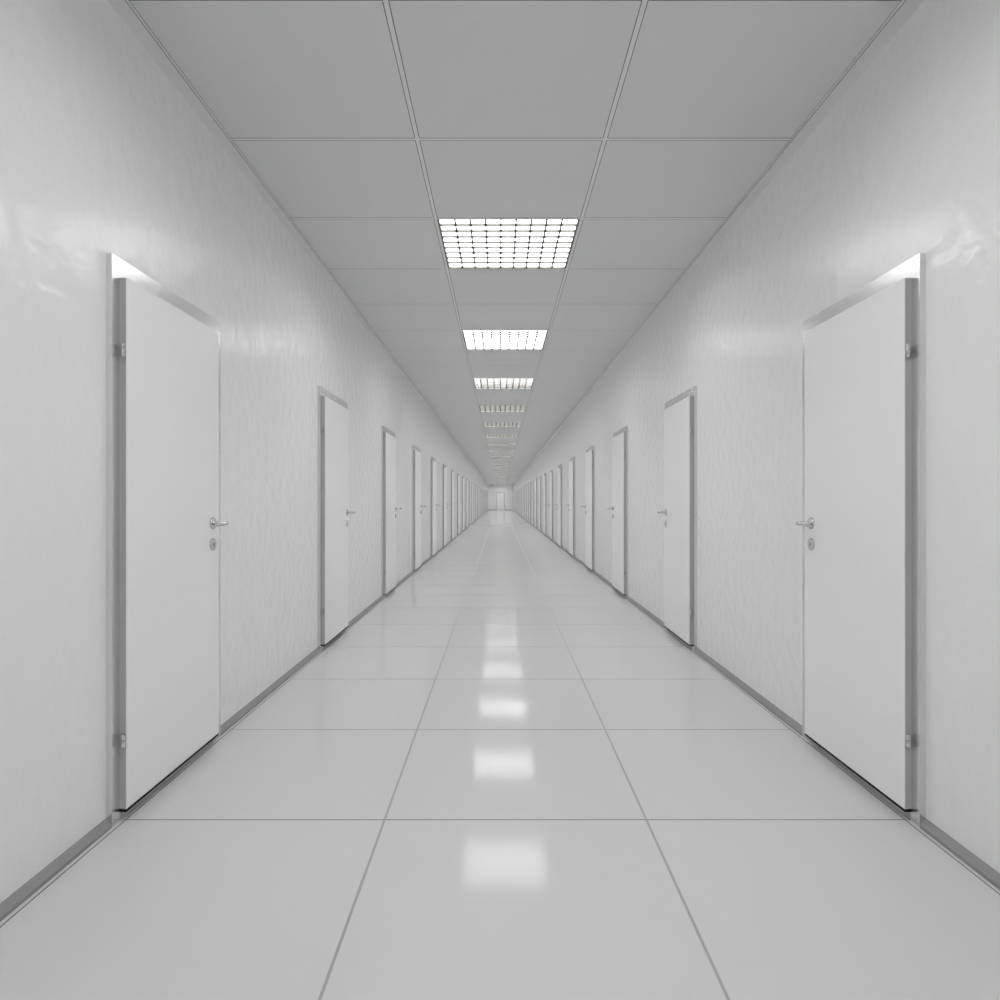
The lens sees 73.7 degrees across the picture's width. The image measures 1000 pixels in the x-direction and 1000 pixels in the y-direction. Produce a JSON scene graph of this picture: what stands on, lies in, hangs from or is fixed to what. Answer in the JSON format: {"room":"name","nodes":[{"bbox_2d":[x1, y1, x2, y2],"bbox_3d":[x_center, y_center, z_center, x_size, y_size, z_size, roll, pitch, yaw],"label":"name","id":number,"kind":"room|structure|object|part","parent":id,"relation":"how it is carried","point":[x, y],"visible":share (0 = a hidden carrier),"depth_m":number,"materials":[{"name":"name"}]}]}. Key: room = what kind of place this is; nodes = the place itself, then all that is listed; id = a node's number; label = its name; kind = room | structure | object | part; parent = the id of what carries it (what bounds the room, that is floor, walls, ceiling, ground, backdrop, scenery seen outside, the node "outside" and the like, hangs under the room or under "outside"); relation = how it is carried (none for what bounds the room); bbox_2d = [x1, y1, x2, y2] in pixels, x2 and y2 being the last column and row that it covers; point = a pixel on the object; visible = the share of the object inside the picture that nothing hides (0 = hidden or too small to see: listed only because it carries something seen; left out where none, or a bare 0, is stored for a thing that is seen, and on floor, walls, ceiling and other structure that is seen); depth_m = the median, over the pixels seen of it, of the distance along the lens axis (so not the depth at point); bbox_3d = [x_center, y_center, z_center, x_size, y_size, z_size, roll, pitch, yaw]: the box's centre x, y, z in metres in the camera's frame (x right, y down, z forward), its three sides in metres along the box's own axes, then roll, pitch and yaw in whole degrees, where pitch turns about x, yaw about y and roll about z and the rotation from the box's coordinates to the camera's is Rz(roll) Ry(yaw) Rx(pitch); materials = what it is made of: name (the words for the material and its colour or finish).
{"room":"office corridor","nodes":[
{"label":"office corridor","id":0,"kind":"room"},
{"bbox_2d":[0,0,487,902],"bbox_3d":[-1.543,-0.449,37.556,0.150,3.350,88.300,0,0,0],"label":"wall","id":1,"kind":"structure","parent":0,"point":[101,153],"depth_m":2.48,"materials":[{"name":"white paint"}]},
{"bbox_2d":[106,253,228,827],"bbox_3d":[-1.400,0.151,2.966,0.136,2.141,0.966,0,0,0],"label":"door","id":2,"kind":"structure","parent":1,"relation":"in","point":[164,523],"depth_m":2.77,"materials":[{"name":"white wood"}]},
{"bbox_3d":[-1.414,0.218,3.288,0.010,0.062,0.062,0,0,0],"label":"lock plate","id":3,"kind":"part","parent":2,"relation":"part of","materials":[{"name":"silver metal"}]},
{"bbox_3d":[-1.371,0.115,3.229,0.079,0.026,0.138,0,0,0],"label":"lever handle","id":4,"kind":"part","parent":2,"relation":"part of","materials":[{"name":"silver metal"}]},
{"bbox_2d":[0,510,487,921],"bbox_3d":[-1.457,1.204,37.556,0.022,0.037,88.000,0,0,0],"label":"baseboard","id":5,"kind":"structure","parent":1,"relation":"attached to","point":[46,874],"depth_m":2.35,"materials":[{"name":"grey"}]},
{"bbox_2d":[107,0,487,483],"bbox_3d":[-1.457,-1.896,37.556,0.022,0.058,88.000,0,0,0],"label":"trim","id":6,"kind":"structure","parent":1,"relation":"attached to","point":[121,7],"depth_m":3.58,"materials":[{"name":"white paint"}]},
{"bbox_2d":[318,386,355,651],"bbox_3d":[-1.400,0.151,5.846,0.136,2.141,0.966,0,0,0],"label":"door","id":7,"kind":"structure","parent":1,"relation":"in","point":[333,512],"depth_m":5.65,"materials":[{"name":"white wood"}]},
{"bbox_2d":[381,426,401,597],"bbox_3d":[-1.400,0.151,8.726,0.136,2.141,0.966,0,0,0],"label":"door","id":8,"kind":"structure","parent":1,"relation":"in","point":[388,440],"depth_m":8.48,"materials":[{"name":"white wood"}]},
{"bbox_3d":[-1.457,0.151,8.726,0.022,2.141,0.966,0,0,0],"label":"frame","id":9,"kind":"part","parent":8,"relation":"part of","materials":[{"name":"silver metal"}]},
{"bbox_2d":[412,445,424,572],"bbox_3d":[-1.400,0.151,11.606,0.136,2.141,0.966,0,0,0],"label":"door","id":10,"kind":"structure","parent":1,"relation":"in","point":[416,455],"depth_m":11.33,"materials":[{"name":"white wood"}]},
{"bbox_3d":[-1.457,0.151,11.606,0.022,2.141,0.966,0,0,0],"label":"frame","id":11,"kind":"part","parent":10,"relation":"part of","materials":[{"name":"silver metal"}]},
{"bbox_2d":[430,456,439,557],"bbox_3d":[-1.400,0.151,14.486,0.136,2.141,0.966,0,0,0],"label":"door","id":12,"kind":"structure","parent":1,"relation":"in","point":[433,504],"depth_m":14.22,"materials":[{"name":"white wood"}]},
{"bbox_3d":[-1.457,0.151,14.486,0.022,2.141,0.966,0,0,0],"label":"frame","id":13,"kind":"part","parent":12,"relation":"part of","materials":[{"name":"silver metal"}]},
{"bbox_2d":[442,464,449,547],"bbox_3d":[-1.400,0.151,17.366,0.136,2.141,0.966,0,0,0],"label":"door","id":14,"kind":"structure","parent":1,"relation":"in","point":[444,469],"depth_m":17.05,"materials":[{"name":"white wood"}]},
{"bbox_3d":[-1.457,0.151,17.366,0.022,2.141,0.966,0,0,0],"label":"frame","id":15,"kind":"part","parent":14,"relation":"part of","materials":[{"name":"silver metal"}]},
{"bbox_2d":[450,469,456,540],"bbox_3d":[-1.400,0.151,20.246,0.136,2.141,0.966,0,0,0],"label":"door","id":16,"kind":"structure","parent":1,"relation":"in","point":[452,503],"depth_m":19.89,"materials":[{"name":"white wood"}]},
{"bbox_3d":[-1.457,0.151,20.246,0.022,2.141,0.966,0,0,0],"label":"frame","id":17,"kind":"part","parent":16,"relation":"part of","materials":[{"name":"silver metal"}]},
{"bbox_2d":[457,473,461,535],"bbox_3d":[-1.400,0.151,23.126,0.136,2.141,0.966,0,0,0],"label":"door","id":18,"kind":"structure","parent":1,"relation":"in","point":[458,476],"depth_m":22.80,"materials":[{"name":"white wood"}]},
{"bbox_3d":[-1.457,0.151,23.126,0.022,2.141,0.966,0,0,0],"label":"frame","id":19,"kind":"part","parent":18,"relation":"part of","materials":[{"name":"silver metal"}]},
{"bbox_2d":[462,476,463,531],"bbox_3d":[-1.400,0.151,26.006,0.136,2.141,0.966,0,0,0],"label":"door","id":20,"kind":"structure","parent":1,"relation":"in","point":[462,476],"depth_m":25.70,"materials":[{"name":"white wood"}]},
{"bbox_2d":[466,479,469,527],"bbox_3d":[-1.400,0.151,28.886,0.136,2.141,0.966,0,0,0],"label":"door","id":21,"kind":"structure","parent":1,"relation":"in","point":[467,502],"depth_m":28.77,"materials":[{"name":"white wood"}]},
{"bbox_2d":[469,481,471,525],"bbox_3d":[-1.400,0.151,31.766,0.136,2.141,0.966,0,0,0],"label":"door","id":22,"kind":"structure","parent":1,"relation":"in","point":[469,481],"depth_m":31.84,"materials":[{"name":"white wood"}]},
{"bbox_2d":[471,482,472,522],"bbox_3d":[-1.400,0.151,34.646,0.136,2.141,0.966,0,0,0],"label":"door","id":23,"kind":"structure","parent":1,"relation":"in","point":[471,482],"depth_m":34.28,"materials":[{"name":"white wood"}]},
{"bbox_2d":[474,484,474,521],"bbox_3d":[-1.400,0.151,37.526,0.136,2.141,0.966,0,0,0],"label":"door","id":24,"kind":"structure","parent":1,"relation":"in","point":[474,484],"depth_m":37.09,"materials":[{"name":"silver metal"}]},
{"bbox_2d":[475,485,476,519],"bbox_3d":[-1.400,0.151,40.406,0.136,2.141,0.966,0,0,0],"label":"door","id":25,"kind":"structure","parent":1,"relation":"in","point":[475,485],"depth_m":39.92,"materials":[{"name":"white wood"}]},
{"bbox_3d":[-1.457,0.151,40.406,0.022,2.141,0.966,0,0,0],"label":"frame","id":26,"kind":"part","parent":25,"relation":"part of","materials":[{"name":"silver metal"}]},
{"bbox_2d":[477,486,477,518],"bbox_3d":[-1.400,0.151,43.286,0.136,2.141,0.966,0,0,0],"label":"door","id":27,"kind":"structure","parent":1,"relation":"in","point":[477,486],"depth_m":42.83,"materials":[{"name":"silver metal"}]},
{"bbox_2d":[0,510,999,999],"bbox_3d":[0.059,1.297,37.556,3.354,0.150,88.300,0,0,0],"label":"floor","id":28,"kind":"structure","parent":0,"point":[505,779],"depth_m":2.31,"materials":[{"name":"white tile"}]},
{"bbox_2d":[488,484,512,509],"bbox_3d":[0.059,-0.449,81.631,3.054,3.350,0.150,0,0,0],"label":"wall","id":29,"kind":"structure","parent":0,"point":[492,488],"depth_m":81.56,"materials":[{"name":"white paint"}]},
{"bbox_2d":[496,492,504,509],"bbox_3d":[0.059,0.142,81.493,1.000,2.160,0.125,0,0,0],"label":"door","id":30,"kind":"structure","parent":29,"relation":"in","point":[500,496],"depth_m":81.52,"materials":[{"name":"white wood"}]},
{"bbox_2d":[125,0,905,483],"bbox_3d":[0.059,-2.023,37.556,3.054,0.201,88.000,0,0,0],"label":"ceiling","id":31,"kind":"structure","parent":0,"point":[647,124],"depth_m":3.50,"materials":[{"name":"white"}]},
{"bbox_2d":[491,459,510,460],"bbox_3d":[0.059,-1.962,32.056,0.972,0.075,0.972,0,0,0],"label":"ceiling light","id":32,"kind":"object","parent":31,"relation":"attached to","point":[491,459],"visible":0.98,"depth_m":32.09,"materials":[{"name":"grey"}]},
{"bbox_2d":[487,443,515,445],"bbox_3d":[0.059,-1.962,23.056,0.972,0.075,0.972,0,0,0],"label":"ceiling light","id":33,"kind":"object","parent":31,"relation":"attached to","point":[489,444],"visible":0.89,"depth_m":23.21,"materials":[{"name":"grey"}]},
{"bbox_2d":[489,450,513,451],"bbox_3d":[0.059,-1.962,26.056,0.972,0.075,0.972,0,0,0],"label":"ceiling light","id":34,"kind":"object","parent":31,"relation":"attached to","point":[489,450],"visible":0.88,"depth_m":26.22,"materials":[{"name":"grey"}]},
{"bbox_2d":[490,455,512,456],"bbox_3d":[0.059,-1.962,29.056,0.972,0.075,0.972,0,0,0],"label":"ceiling light","id":35,"kind":"object","parent":31,"relation":"attached to","point":[490,455],"visible":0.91,"depth_m":28.89,"materials":[{"name":"grey"}]},
{"bbox_2d":[485,434,518,437],"bbox_3d":[0.059,-1.962,20.056,0.972,0.075,0.972,0,0,0],"label":"ceiling light","id":36,"kind":"object","parent":31,"relation":"attached to","point":[487,435],"visible":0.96,"depth_m":19.89,"materials":[{"name":"grey"}]},
{"bbox_2d":[483,423,521,426],"bbox_3d":[0.059,-1.962,17.056,0.972,0.075,0.972,0,0,0],"label":"ceiling light","id":37,"kind":"object","parent":31,"relation":"attached to","point":[484,424],"visible":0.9,"depth_m":17.00,"materials":[{"name":"grey plastic"}]},
{"bbox_2d":[479,405,526,411],"bbox_3d":[0.059,-1.962,14.056,0.972,0.075,0.972,0,0,0],"label":"ceiling light","id":38,"kind":"object","parent":31,"relation":"attached to","point":[483,408],"visible":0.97,"depth_m":14.10,"materials":[{"name":"grey plastic"}]},
{"bbox_2d":[473,379,533,388],"bbox_3d":[0.059,-1.962,11.056,0.972,0.075,0.972,0,0,0],"label":"ceiling light","id":39,"kind":"object","parent":31,"relation":"attached to","point":[479,383],"visible":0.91,"depth_m":11.11,"materials":[{"name":"white plastic"}]},
{"bbox_2d":[463,331,547,349],"bbox_3d":[0.059,-1.962,8.056,0.972,0.075,0.972,0,0,0],"label":"ceiling light","id":40,"kind":"object","parent":31,"relation":"attached to","point":[474,340],"visible":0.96,"depth_m":8.10,"materials":[{"name":"white plastic"}]},
{"bbox_3d":[0.059,-1.944,8.056,0.953,0.004,0.953,0,0,0],"label":"light panel","id":41,"kind":"part","parent":40,"relation":"part of","materials":[{"name":"white plastic"}]},
{"bbox_2d":[438,219,578,268],"bbox_3d":[0.059,-1.962,5.056,0.972,0.075,0.972,0,0,0],"label":"ceiling light","id":42,"kind":"object","parent":31,"relation":"attached to","point":[468,243],"visible":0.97,"depth_m":5.00,"materials":[{"name":"white plastic"}]},
{"bbox_2d":[513,0,999,872],"bbox_3d":[1.661,-0.449,37.556,0.150,3.350,88.300,0,0,0],"label":"wall","id":43,"kind":"structure","parent":0,"point":[905,164],"depth_m":3.09,"materials":[{"name":"white paint"}]},
{"bbox_2d":[520,487,521,516],"bbox_3d":[1.518,0.151,49.046,0.136,2.141,0.966,0,0,0],"label":"door","id":44,"kind":"structure","parent":43,"relation":"in","point":[521,487],"depth_m":48.56,"materials":[{"name":"white wood"}]},
{"bbox_3d":[1.575,0.151,49.046,0.022,2.141,0.966,0,0,0],"label":"frame","id":45,"kind":"part","parent":44,"relation":"part of","materials":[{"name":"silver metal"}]},
{"bbox_2d":[522,487,522,517],"bbox_3d":[1.518,0.151,46.166,0.136,2.141,0.966,0,0,0],"label":"door","id":46,"kind":"structure","parent":43,"relation":"in","point":[522,487],"depth_m":45.73,"materials":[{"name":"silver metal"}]},
{"bbox_2d":[523,486,524,518],"bbox_3d":[1.518,0.151,43.286,0.136,2.141,0.966,0,0,0],"label":"door","id":47,"kind":"structure","parent":43,"relation":"in","point":[524,486],"depth_m":42.80,"materials":[{"name":"white wood"}]},
{"bbox_3d":[1.575,0.151,43.286,0.022,2.141,0.966,0,0,0],"label":"frame","id":48,"kind":"part","parent":47,"relation":"part of","materials":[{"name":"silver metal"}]},
{"bbox_2d":[525,485,525,519],"bbox_3d":[1.518,0.151,40.406,0.136,2.141,0.966,0,0,0],"label":"door","id":49,"kind":"structure","parent":43,"relation":"in","point":[525,485],"depth_m":40.18,"materials":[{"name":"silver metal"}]},
{"bbox_2d":[527,483,528,520],"bbox_3d":[1.518,0.151,37.526,0.136,2.141,0.966,0,0,0],"label":"door","id":50,"kind":"structure","parent":43,"relation":"in","point":[528,483],"depth_m":37.04,"materials":[{"name":"white wood"}]},
{"bbox_2d":[529,482,530,523],"bbox_3d":[1.518,0.151,34.646,0.136,2.141,0.966,0,0,0],"label":"door","id":51,"kind":"structure","parent":43,"relation":"in","point":[530,482],"depth_m":34.17,"materials":[{"name":"white wood"}]},
{"bbox_3d":[1.575,0.151,34.646,0.022,2.141,0.966,0,0,0],"label":"frame","id":52,"kind":"part","parent":51,"relation":"part of","materials":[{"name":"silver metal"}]},
{"bbox_2d":[530,480,533,525],"bbox_3d":[1.518,0.151,31.766,0.136,2.141,0.966,0,0,0],"label":"door","id":53,"kind":"structure","parent":43,"relation":"in","point":[533,480],"depth_m":31.53,"materials":[{"name":"white wood"}]},
{"bbox_3d":[1.575,0.151,31.766,0.022,2.141,0.966,0,0,0],"label":"frame","id":54,"kind":"part","parent":53,"relation":"part of","materials":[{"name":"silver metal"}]},
{"bbox_2d":[533,479,536,528],"bbox_3d":[1.518,0.151,28.886,0.136,2.141,0.966,0,0,0],"label":"door","id":55,"kind":"structure","parent":43,"relation":"in","point":[535,502],"depth_m":28.86,"materials":[{"name":"white wood"}]},
{"bbox_2d":[539,476,540,531],"bbox_3d":[1.518,0.151,26.006,0.136,2.141,0.966,0,0,0],"label":"door","id":56,"kind":"structure","parent":43,"relation":"in","point":[540,476],"depth_m":25.75,"materials":[{"name":"white wood"}]},
{"bbox_2d":[541,473,546,535],"bbox_3d":[1.518,0.151,23.126,0.136,2.141,0.966,0,0,0],"label":"door","id":57,"kind":"structure","parent":43,"relation":"in","point":[545,474],"depth_m":22.69,"materials":[{"name":"white wood"}]},
{"bbox_3d":[1.575,0.151,23.126,0.022,2.141,0.966,0,0,0],"label":"frame","id":58,"kind":"part","parent":57,"relation":"part of","materials":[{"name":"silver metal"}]},
{"bbox_2d":[547,469,553,540],"bbox_3d":[1.518,0.151,20.246,0.136,2.141,0.966,0,0,0],"label":"door","id":59,"kind":"structure","parent":43,"relation":"in","point":[551,503],"depth_m":19.88,"materials":[{"name":"white wood"}]},
{"bbox_3d":[1.575,0.151,20.246,0.022,2.141,0.966,0,0,0],"label":"frame","id":60,"kind":"part","parent":59,"relation":"part of","materials":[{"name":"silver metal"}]},
{"bbox_2d":[555,464,562,547],"bbox_3d":[1.518,0.151,17.366,0.136,2.141,0.966,0,0,0],"label":"door","id":61,"kind":"structure","parent":43,"relation":"in","point":[560,467],"depth_m":16.94,"materials":[{"name":"white wood"}]},
{"bbox_3d":[1.575,0.151,17.366,0.022,2.141,0.966,0,0,0],"label":"frame","id":62,"kind":"part","parent":61,"relation":"part of","materials":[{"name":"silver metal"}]},
{"bbox_2d":[566,456,575,557],"bbox_3d":[1.518,0.151,14.486,0.136,2.141,0.966,0,0,0],"label":"door","id":63,"kind":"structure","parent":43,"relation":"in","point":[572,464],"depth_m":14.13,"materials":[{"name":"white wood"}]},
{"bbox_3d":[1.575,0.151,14.486,0.022,2.141,0.966,0,0,0],"label":"frame","id":64,"kind":"part","parent":63,"relation":"part of","materials":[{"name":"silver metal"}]},
{"bbox_2d":[581,445,594,572],"bbox_3d":[1.518,0.151,11.606,0.136,2.141,0.966,0,0,0],"label":"door","id":65,"kind":"structure","parent":43,"relation":"in","point":[589,506],"depth_m":11.32,"materials":[{"name":"white wood"}]},
{"bbox_3d":[1.575,0.151,11.606,0.022,2.141,0.966,0,0,0],"label":"frame","id":66,"kind":"part","parent":65,"relation":"part of","materials":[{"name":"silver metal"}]},
{"bbox_2d":[607,426,627,598],"bbox_3d":[1.518,0.151,8.726,0.136,2.141,0.966,0,0,0],"label":"door","id":67,"kind":"structure","parent":43,"relation":"in","point":[619,508],"depth_m":8.50,"materials":[{"name":"white wood"}]},
{"bbox_2d":[657,386,696,650],"bbox_3d":[1.518,0.151,5.846,0.136,2.141,0.966,0,0,0],"label":"door","id":68,"kind":"structure","parent":43,"relation":"in","point":[680,412],"depth_m":5.65,"materials":[{"name":"white wood"}]},
{"bbox_2d":[513,0,923,483],"bbox_3d":[1.575,-1.896,37.556,0.022,0.058,88.000,0,0,0],"label":"trim","id":69,"kind":"structure","parent":43,"relation":"attached to","point":[909,7],"depth_m":3.57,"materials":[{"name":"white paint"}]},
{"bbox_2d":[513,510,999,889],"bbox_3d":[1.575,1.204,37.556,0.022,0.037,88.000,0,0,0],"label":"baseboard","id":70,"kind":"structure","parent":43,"relation":"attached to","point":[991,875],"depth_m":3.47,"materials":[{"name":"grey"}]},
{"bbox_2d":[795,253,925,827],"bbox_3d":[1.518,0.151,2.966,0.136,2.141,0.966,0,0,0],"label":"door","id":71,"kind":"structure","parent":43,"relation":"in","point":[863,523],"depth_m":2.79,"materials":[{"name":"white wood"}]},
{"bbox_3d":[1.490,0.115,3.229,0.079,0.026,0.138,0,0,0],"label":"lever handle","id":72,"kind":"part","parent":71,"relation":"part of","materials":[{"name":"silver metal"}]},
{"bbox_3d":[1.532,0.218,3.288,0.010,0.062,0.062,0,0,0],"label":"lock plate","id":73,"kind":"part","parent":71,"relation":"part of","materials":[{"name":"silver metal"}]}
]}

